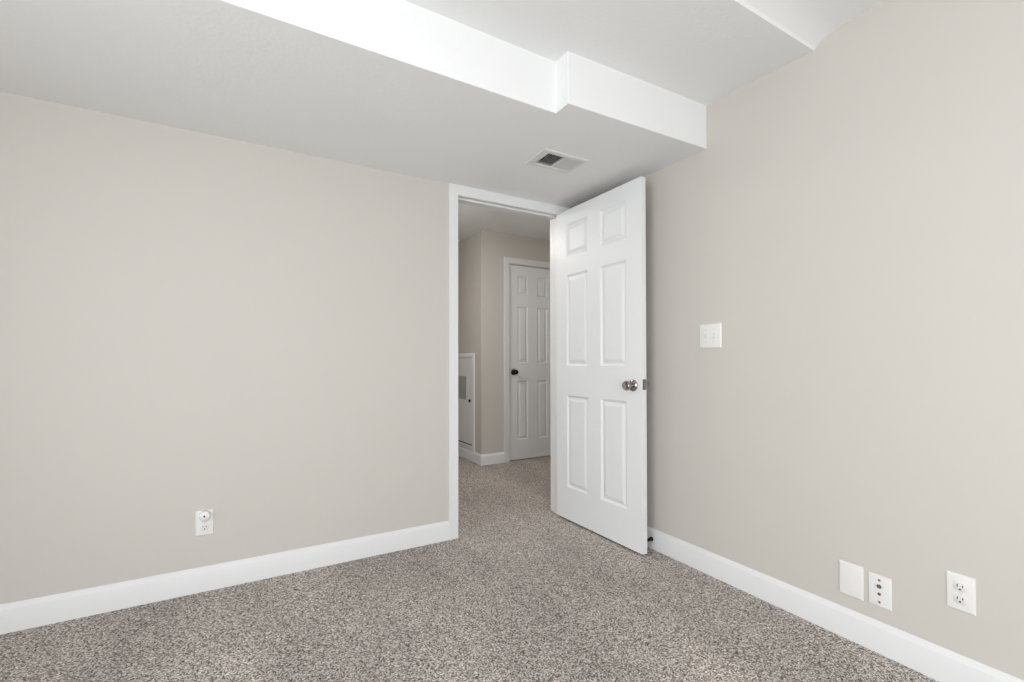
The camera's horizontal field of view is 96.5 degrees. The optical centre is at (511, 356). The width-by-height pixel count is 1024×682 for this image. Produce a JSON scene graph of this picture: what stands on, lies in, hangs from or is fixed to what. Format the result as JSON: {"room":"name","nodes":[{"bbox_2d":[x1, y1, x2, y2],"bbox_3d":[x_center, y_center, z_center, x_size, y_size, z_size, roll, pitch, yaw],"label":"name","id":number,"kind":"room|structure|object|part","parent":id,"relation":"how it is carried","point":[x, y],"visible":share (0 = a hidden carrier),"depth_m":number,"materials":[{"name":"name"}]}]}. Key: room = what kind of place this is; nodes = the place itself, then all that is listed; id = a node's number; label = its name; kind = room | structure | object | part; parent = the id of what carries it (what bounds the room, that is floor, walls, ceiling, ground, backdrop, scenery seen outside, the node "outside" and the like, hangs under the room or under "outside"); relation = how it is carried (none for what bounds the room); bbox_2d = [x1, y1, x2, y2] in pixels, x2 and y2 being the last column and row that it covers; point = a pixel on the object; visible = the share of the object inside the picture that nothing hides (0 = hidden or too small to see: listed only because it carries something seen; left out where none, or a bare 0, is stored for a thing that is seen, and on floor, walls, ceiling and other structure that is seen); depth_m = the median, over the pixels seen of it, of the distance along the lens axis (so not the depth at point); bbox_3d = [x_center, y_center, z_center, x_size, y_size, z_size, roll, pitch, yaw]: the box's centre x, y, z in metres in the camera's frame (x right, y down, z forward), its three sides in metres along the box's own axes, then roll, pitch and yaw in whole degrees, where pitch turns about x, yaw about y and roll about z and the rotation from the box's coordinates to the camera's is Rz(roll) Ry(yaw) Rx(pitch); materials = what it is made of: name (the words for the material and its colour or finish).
{"room":"empty bedroom","nodes":[
{"label":"empty bedroom","id":0,"kind":"room"},
{"bbox_2d":[0,91,447,604],"bbox_3d":[-1.108,-0.153,2.358,3.500,2.450,0.130,0,-1,-30],"label":"wall","id":1,"kind":"structure","parent":0,"point":[255,335],"depth_m":2.09,"materials":[{"name":"grey paint"}]},
{"bbox_2d":[195,509,213,536],"bbox_3d":[-1.408,0.760,2.093,0.070,0.115,0.009,0,-1,-30],"label":"wall outlet","id":2,"kind":"object","parent":1,"relation":"attached to","point":[206,527],"visible":0.68,"depth_m":2.09,"materials":[{"name":"white plastic"}]},
{"bbox_2d":[200,524,208,530],"bbox_3d":[-1.407,0.779,2.092,0.034,0.028,0.004,0,-1,-30],"label":"socket","id":3,"kind":"object","parent":2,"relation":"attached to","point":[203,527],"depth_m":2.09,"materials":[{"name":"white plastic"}]},
{"bbox_2d":[199,510,210,520],"bbox_3d":[-1.397,0.722,2.078,0.043,0.043,0.030,0,-1,-30],"label":"plug","id":4,"kind":"object","parent":2,"relation":"attached to","point":[204,515],"visible":1,"depth_m":2.07,"materials":[{"name":"white plastic"}]},
{"bbox_2d":[0,521,448,634],"bbox_3d":[-1.478,1.015,2.047,2.556,0.110,0.014,0,-1,-30],"label":"baseboard","id":5,"kind":"structure","parent":1,"relation":"attached to","point":[51,609],"depth_m":2.08,"materials":[{"name":"white paint"}]},
{"bbox_2d":[458,196,556,513],"bbox_3d":[-0.026,0.043,2.980,0.804,2.068,0.130,0,-1,-30],"label":"trim","id":6,"kind":"structure","parent":1,"relation":"attached to","point":[463,200],"depth_m":3.17,"materials":[{"name":"white paint"}]},
{"bbox_2d":[448,183,569,539],"bbox_3d":[0.012,0.025,2.918,0.888,2.102,0.016,0,-1,-30],"label":"trim","id":7,"kind":"structure","parent":1,"relation":"attached to","point":[454,190],"depth_m":2.71,"materials":[{"name":"white paint"}]},
{"bbox_2d":[550,317,550,423],"bbox_3d":[-0.063,0.021,3.043,0.894,2.112,0.016,0,-1,-30],"label":"trim","id":8,"kind":"structure","parent":1,"relation":"attached to","point":[550,317],"depth_m":3.23,"materials":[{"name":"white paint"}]},
{"bbox_2d":[556,176,648,554],"bbox_3d":[0.516,0.046,2.784,0.158,2.032,0.780,0,-1,-31],"label":"door","id":9,"kind":"structure","parent":1,"relation":"in","point":[601,383],"depth_m":2.71,"materials":[{"name":"white paint"}]},
{"bbox_3d":[0.633,0.156,2.485,0.052,0.055,0.055,0,-1,-31],"label":"knob","id":10,"kind":"part","parent":9,"relation":"part of","materials":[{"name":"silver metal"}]},
{"bbox_2d":[0,0,705,208],"bbox_3d":[-0.813,-1.173,1.855,3.500,0.272,1.056,0,-1,-30],"label":"ceiling","id":11,"kind":"structure","parent":0,"point":[403,87],"depth_m":1.81,"materials":[{"name":"white paint"}]},
{"bbox_2d":[525,148,587,173],"bbox_3d":[0.235,-1.115,2.414,0.273,0.176,0.189,0,-1,-30],"label":"ceiling vent","id":12,"kind":"object","parent":11,"relation":"in","point":[546,158],"visible":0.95,"depth_m":2.42,"materials":[{"name":"white metal"}]},
{"bbox_2d":[458,233,475,451],"bbox_3d":[-0.730,-0.120,5.474,0.120,2.450,1.650,0,-1,-30],"label":"wall","id":13,"kind":"structure","parent":0,"point":[466,247],"depth_m":4.92,"materials":[{"name":"grey paint"}]},
{"bbox_2d":[458,353,474,451],"bbox_3d":[-0.608,0.476,5.110,0.030,1.025,0.830,0,-1,-30],"label":"access hatch","id":14,"kind":"object","parent":13,"relation":"attached to","point":[466,361],"visible":0.69,"depth_m":4.92,"materials":[{"name":"white paint"}]},
{"bbox_3d":[-0.582,0.335,5.078,0.004,0.250,0.355,0,-1,-30],"label":"hatch plate","id":15,"kind":"part","parent":14,"relation":"part of","materials":[{"name":"grey"}]},
{"bbox_2d":[458,446,480,465],"bbox_3d":[-0.752,1.049,5.370,0.014,0.110,1.784,0,-1,-30],"label":"baseboard","id":16,"kind":"structure","parent":13,"relation":"attached to","point":[472,456],"depth_m":4.83,"materials":[{"name":"white paint"}]},
{"bbox_2d":[0,455,938,681],"bbox_3d":[-0.198,1.130,2.273,5.300,0.120,8.000,0,-1,-30],"label":"floor","id":17,"kind":"structure","parent":0,"point":[524,591],"depth_m":1.81,"materials":[{"name":"carpet"}]},
{"bbox_2d":[458,203,549,242],"bbox_3d":[-0.380,-1.348,4.755,2.850,0.112,3.270,0,-1,-30],"label":"ceiling","id":18,"kind":"structure","parent":0,"point":[471,219],"depth_m":4.44,"materials":[{"name":"white paint"}]},
{"bbox_2d":[476,230,549,453],"bbox_3d":[0.278,-0.127,5.034,1.424,2.450,0.120,0,-1,-30],"label":"wall","id":19,"kind":"structure","parent":0,"point":[492,247],"depth_m":4.70,"materials":[{"name":"grey paint"}]},
{"bbox_2d":[481,452,504,465],"bbox_3d":[-0.198,1.040,4.668,0.272,0.110,0.014,0,-1,-30],"label":"baseboard","id":20,"kind":"structure","parent":19,"relation":"attached to","point":[492,458],"depth_m":4.67,"materials":[{"name":"white paint"}]},
{"bbox_2d":[504,257,549,462],"bbox_3d":[0.238,0.028,4.930,0.737,2.138,0.016,0,-1,-30],"label":"trim","id":21,"kind":"structure","parent":19,"relation":"attached to","point":[507,260],"depth_m":4.76,"materials":[{"name":"white paint"}]},
{"bbox_2d":[509,263,549,268],"bbox_3d":[0.204,0.050,4.989,0.649,2.096,0.120,0,-1,-30],"label":"trim","id":22,"kind":"structure","parent":19,"relation":"attached to","point":[509,263],"depth_m":4.94,"materials":[{"name":"white paint"}]},
{"bbox_2d":[509,265,550,460],"bbox_3d":[0.216,0.058,4.968,0.605,2.063,0.158,0,-1,-30],"label":"door","id":23,"kind":"structure","parent":19,"relation":"in","point":[529,287],"depth_m":4.93,"materials":[{"name":"white paint"}]},
{"bbox_2d":[405,0,883,104],"bbox_3d":[-0.005,-1.327,0.456,3.740,0.166,4.550,0,-1,-30],"label":"ceiling","id":24,"kind":"structure","parent":0,"point":[703,52],"depth_m":1.75,"materials":[{"name":"white paint"}]},
{"bbox_2d":[645,0,1023,679],"bbox_3d":[1.535,-0.168,1.401,0.120,2.450,4.430,0,-1,-30],"label":"wall","id":25,"kind":"structure","parent":0,"point":[850,215],"depth_m":1.69,"materials":[{"name":"grey paint"}]},
{"bbox_2d":[700,323,721,347],"bbox_3d":[0.969,-0.104,2.243,0.017,0.120,0.122,0,-1,-30],"label":"light switch","id":26,"kind":"object","parent":25,"relation":"attached to","point":[710,334],"visible":1,"depth_m":2.24,"materials":[{"name":"white plastic"}]},
{"bbox_2d":[647,526,1023,681],"bbox_3d":[1.511,1.001,1.299,0.014,0.110,4.300,0,-1,-30],"label":"baseboard","id":27,"kind":"structure","parent":25,"relation":"attached to","point":[941,664],"depth_m":1.75,"materials":[{"name":"white paint"}]},
{"bbox_2d":[839,559,863,600],"bbox_3d":[1.274,0.839,1.718,0.008,0.124,0.079,0,-1,-30],"label":"blank cover plate","id":28,"kind":"object","parent":25,"relation":"attached to","point":[851,576],"visible":1,"depth_m":1.71,"materials":[{"name":"white plastic"}]},
{"bbox_2d":[868,571,891,611],"bbox_3d":[1.316,0.841,1.638,0.014,0.113,0.070,0,-1,-30],"label":"cable wall plate","id":29,"kind":"object","parent":25,"relation":"attached to","point":[879,587],"visible":1,"depth_m":1.64,"materials":[{"name":"white plastic"}]},
{"bbox_2d":[946,570,975,615],"bbox_3d":[1.426,0.751,1.453,0.009,0.115,0.070,0,-1,-30],"label":"wall outlet","id":30,"kind":"object","parent":25,"relation":"attached to","point":[960,589],"visible":1,"depth_m":1.45,"materials":[{"name":"white plastic"}]},
{"bbox_2d":[953,594,967,604],"bbox_3d":[1.425,0.770,1.452,0.004,0.028,0.034,0,-1,-30],"label":"socket","id":31,"kind":"object","parent":30,"relation":"attached to","point":[958,599],"depth_m":1.45,"materials":[{"name":"grey plastic"}]},
{"bbox_2d":[953,581,967,592],"bbox_3d":[1.425,0.731,1.453,0.004,0.028,0.034,0,-1,-30],"label":"socket","id":32,"kind":"object","parent":30,"relation":"attached to","point":[958,586],"depth_m":1.45,"materials":[{"name":"grey plastic"}]}
]}

